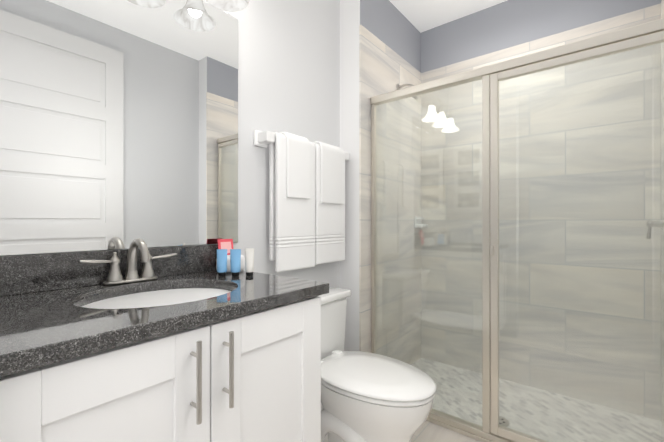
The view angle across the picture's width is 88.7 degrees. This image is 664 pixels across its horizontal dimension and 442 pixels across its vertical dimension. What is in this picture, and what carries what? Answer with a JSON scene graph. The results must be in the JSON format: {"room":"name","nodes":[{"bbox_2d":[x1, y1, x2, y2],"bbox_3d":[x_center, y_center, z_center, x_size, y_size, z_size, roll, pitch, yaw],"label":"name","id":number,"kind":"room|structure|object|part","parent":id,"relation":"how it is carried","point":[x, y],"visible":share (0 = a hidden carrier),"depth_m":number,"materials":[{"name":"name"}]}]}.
{"room":"bathroom","nodes":[
{"label":"bathroom","id":0,"kind":"room"},
{"bbox_2d":[3,0,339,288],"bbox_3d":[-0.531,-0.198,1.423,0.120,2.495,1.698,0,0,39],"label":"wall","id":1,"kind":"structure","parent":0,"point":[288,66],"depth_m":1.66,"materials":[{"name":"white paint"}]},
{"bbox_2d":[0,0,237,255],"bbox_3d":[-0.672,-0.393,1.146,0.006,0.966,0.838,0,0,39],"label":"mirror","id":2,"kind":"object","parent":1,"relation":"attached to","point":[118,124],"visible":0.88,"depth_m":1.10,"materials":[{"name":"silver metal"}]},
{"bbox_2d":[206,0,248,11],"bbox_3d":[-0.552,-0.978,1.140,0.202,0.254,0.620,0,0,39],"label":"sconce","id":3,"kind":"object","parent":1,"relation":"attached to","point":[232,5],"visible":1,"depth_m":1.35,"materials":[{"name":"white glass"}]},
{"bbox_2d":[254,130,348,271],"bbox_3d":[-0.114,-0.096,1.758,0.108,0.651,0.645,0,0,39],"label":"towel rail","id":4,"kind":"object","parent":1,"relation":"attached to","point":[306,203],"visible":1,"depth_m":1.66,"materials":[{"name":"white fabric"}]},
{"bbox_3d":[-0.298,-0.380,1.538,0.069,0.048,0.048,0,0,39],"label":"mount post","id":5,"kind":"part","parent":4,"relation":"part of","materials":[{"name":"white plastic"}]},
{"bbox_3d":[0.062,-0.380,1.984,0.069,0.048,0.048,0,0,39],"label":"mount post","id":6,"kind":"part","parent":4,"relation":"part of","materials":[{"name":"white plastic"}]},
{"bbox_2d":[340,0,359,351],"bbox_3d":[0.104,-0.197,2.000,0.145,2.495,0.003,0,0,39],"label":"wall","id":7,"kind":"structure","parent":0,"point":[349,90],"depth_m":1.99,"materials":[{"name":"white paint"}]},
{"bbox_2d":[360,0,420,71],"bbox_3d":[0.351,-0.197,2.401,0.265,2.495,0.932,0,0,39],"label":"wall","id":8,"kind":"structure","parent":0,"point":[388,23],"depth_m":2.25,"materials":[{"name":"grey paint"}]},
{"bbox_2d":[359,25,420,364],"bbox_3d":[0.418,-0.039,2.266,0.010,2.180,0.818,0,0,39],"label":"wall tile","id":9,"kind":"structure","parent":8,"relation":"attached to","point":[384,68],"depth_m":2.20,"materials":[{"name":"beige tile"}]},
{"bbox_2d":[396,84,417,99],"bbox_3d":[0.501,-0.864,2.249,0.140,0.133,0.088,0,0,39],"label":"shower head","id":10,"kind":"object","parent":9,"relation":"attached to","point":[398,87],"visible":0.48,"depth_m":2.26},
{"bbox_3d":[0.501,-0.887,2.250,0.135,0.060,0.016,0,0,39],"label":"arm","id":11,"kind":"part","parent":10,"relation":"part of"},
{"bbox_2d":[414,216,427,227],"bbox_3d":[0.660,0.004,2.506,0.064,0.085,0.110,0,0,39],"label":"shower valve","id":12,"kind":"object","parent":9,"relation":"attached to","point":[417,220],"depth_m":2.48,"materials":[{"name":"silver metal"}]},
{"bbox_2d":[416,224,427,227],"bbox_3d":[0.663,0.030,2.503,0.057,0.026,0.100,0,0,39],"label":"tray","id":13,"kind":"object","parent":12,"relation":"on","point":[418,225],"depth_m":2.47,"materials":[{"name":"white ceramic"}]},
{"bbox_2d":[410,420,480,441],"bbox_3d":[0.181,1.079,0.688,2.310,0.060,3.970,0,0,39],"label":"floor","id":14,"kind":"structure","parent":0,"point":[427,431],"depth_m":1.67,"materials":[{"name":"tile"}]},
{"bbox_2d":[0,238,328,441],"bbox_3d":[-0.465,0.551,0.944,0.578,0.997,0.791,0,0,39],"label":"bathroom vanity","id":15,"kind":"object","parent":14,"relation":"on","point":[142,343],"visible":1,"depth_m":0.78,"materials":[{"name":"white painted wood"},{"name":"granite"},{"name":"brushed nickel"}]},
{"bbox_3d":[-0.404,0.282,0.633,0.020,0.090,0.217,0,0,39],"label":"door rail","id":16,"kind":"part","parent":15,"relation":"part of","materials":[{"name":"white wood"}]},
{"bbox_3d":[-0.407,0.586,0.636,0.011,0.521,0.221,0,0,39],"label":"door panel","id":17,"kind":"part","parent":15,"relation":"part of","materials":[{"name":"white wood"}]},
{"bbox_2d":[0,244,217,296],"bbox_3d":[-0.682,0.144,1.120,0.019,0.104,0.791,0,0,39],"label":"backsplash","id":18,"kind":"structure","parent":15,"relation":"on","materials":[{"name":"stone"}]},
{"bbox_2d":[0,270,328,376],"bbox_3d":[-0.473,0.211,0.951,0.557,0.032,0.791,0,0,39],"label":"countertop","id":19,"kind":"structure","parent":15,"relation":"on","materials":[{"name":"stone"}]},
{"bbox_2d":[78,238,176,284],"bbox_3d":[-0.615,0.124,1.074,0.138,0.143,0.287,0,0,39],"label":"faucet","id":20,"kind":"object","parent":19,"relation":"on","point":[144,265],"depth_m":1.09,"materials":[{"name":"silver metal"}]},
{"bbox_2d":[216,239,253,275],"bbox_3d":[-0.376,0.133,1.282,0.213,0.124,0.146,0,0,39],"label":"toiletries","id":21,"kind":"object","parent":19,"relation":"on","point":[230,258],"visible":1,"depth_m":1.23,"materials":[{"name":"blue plastic"}]},
{"bbox_3d":[-0.163,0.282,0.932,0.020,0.090,0.222,0,0,39],"label":"door rail","id":22,"kind":"part","parent":15,"relation":"part of","materials":[{"name":"white wood"}]},
{"bbox_3d":[-0.166,0.586,0.934,0.011,0.521,0.226,0,0,39],"label":"door panel","id":23,"kind":"part","parent":15,"relation":"part of","materials":[{"name":"white wood"}]},
{"bbox_2d":[318,287,436,441],"bbox_3d":[0.093,0.705,1.500,0.738,0.699,0.430,0,0,39],"label":"toilet","id":24,"kind":"object","parent":14,"relation":"on","point":[369,397],"visible":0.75,"depth_m":1.35,"materials":[{"name":"white ceramic"}]},
{"bbox_3d":[-0.116,0.548,1.669,0.191,0.315,0.408,0,0,39],"label":"tank","id":25,"kind":"part","parent":24,"relation":"part of","materials":[{"name":"white ceramic"}]},
{"bbox_3d":[0.169,0.861,1.440,0.528,0.378,0.359,0,0,39],"label":"bowl","id":26,"kind":"part","parent":24,"relation":"part of","materials":[{"name":"white ceramic"}]},
{"bbox_3d":[0.175,0.662,1.435,0.520,0.018,0.363,0,0,39],"label":"seat","id":27,"kind":"part","parent":24,"relation":"part of","materials":[{"name":"white ceramic"}]},
{"bbox_2d":[412,358,663,441],"bbox_3d":[0.965,1.040,1.888,1.313,0.020,0.718,0,0,39],"label":"mosaic shower floor","id":28,"kind":"structure","parent":14,"relation":"on","point":[510,401],"depth_m":1.84,"materials":[{"name":"beige tile"}]},
{"bbox_2d":[499,416,509,426],"bbox_3d":[0.860,1.028,1.753,0.100,0.004,0.100,0,0,39],"label":"shower drain","id":29,"kind":"object","parent":28,"relation":"on","point":[503,420],"depth_m":1.74,"materials":[{"name":"silver metal"}]},
{"bbox_2d":[370,18,663,441],"bbox_3d":[0.747,0.155,1.619,1.311,1.789,0.064,0,0,39],"label":"shower door","id":30,"kind":"structure","parent":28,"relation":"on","point":[643,35],"depth_m":1.58,"materials":[{"name":"clear glass"}]},
{"bbox_3d":[0.752,1.016,1.625,1.311,0.028,0.048,0,0,39],"label":"sill","id":31,"kind":"part","parent":30,"relation":"part of","materials":[{"name":"silver metal"}]},
{"bbox_3d":[0.744,0.152,1.631,0.034,1.700,0.038,0,0,39],"label":"post","id":32,"kind":"part","parent":30,"relation":"part of","materials":[{"name":"silver metal"}]},
{"bbox_3d":[0.748,0.138,1.588,0.014,0.045,0.016,0,0,39],"label":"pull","id":33,"kind":"part","parent":30,"relation":"part of","materials":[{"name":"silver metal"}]},
{"bbox_2d":[389,0,506,32],"bbox_3d":[0.181,-1.486,0.691,2.310,0.080,3.970,0,0,39],"label":"ceiling","id":34,"kind":"structure","parent":0,"point":[422,15],"depth_m":2.31,"materials":[{"name":"white paint"}]},
{"bbox_2d":[421,0,660,72],"bbox_3d":[1.231,-0.197,2.220,1.333,2.495,0.110,0,0,39],"label":"wall","id":35,"kind":"structure","parent":0,"point":[504,25],"depth_m":2.21,"materials":[{"name":"grey paint"}]},
{"bbox_2d":[421,3,660,420],"bbox_3d":[1.193,-0.039,2.173,1.313,2.180,0.010,0,0,39],"label":"wall tile","id":36,"kind":"structure","parent":35,"relation":"attached to","point":[633,18],"depth_m":2.03,"materials":[{"name":"beige tile"}]},
{"bbox_3d":[1.590,-0.198,1.402,0.252,2.495,0.932,0,0,39],"label":"wall","id":37,"kind":"structure","parent":0,"visible":0},
{"bbox_2d":[661,0,663,428],"bbox_3d":[1.448,-0.040,1.435,0.010,2.180,0.818,0,0,39],"label":"wall tile","id":38,"kind":"structure","parent":37,"relation":"attached to","point":[662,211],"depth_m":1.71,"materials":[{"name":"beige tile"}]},
{"bbox_2d":[646,219,663,238],"bbox_3d":[1.450,0.010,1.510,0.080,0.160,0.160,0,0,39],"label":"door handle","id":39,"kind":"object","parent":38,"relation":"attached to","point":[651,224],"depth_m":1.51,"materials":[{"name":"silver metal"}]},
{"bbox_3d":[1.427,0.048,1.528,0.016,0.061,0.022,0,0,39],"label":"lever","id":40,"kind":"part","parent":39,"relation":"part of","materials":[{"name":"silver metal"}]}
]}

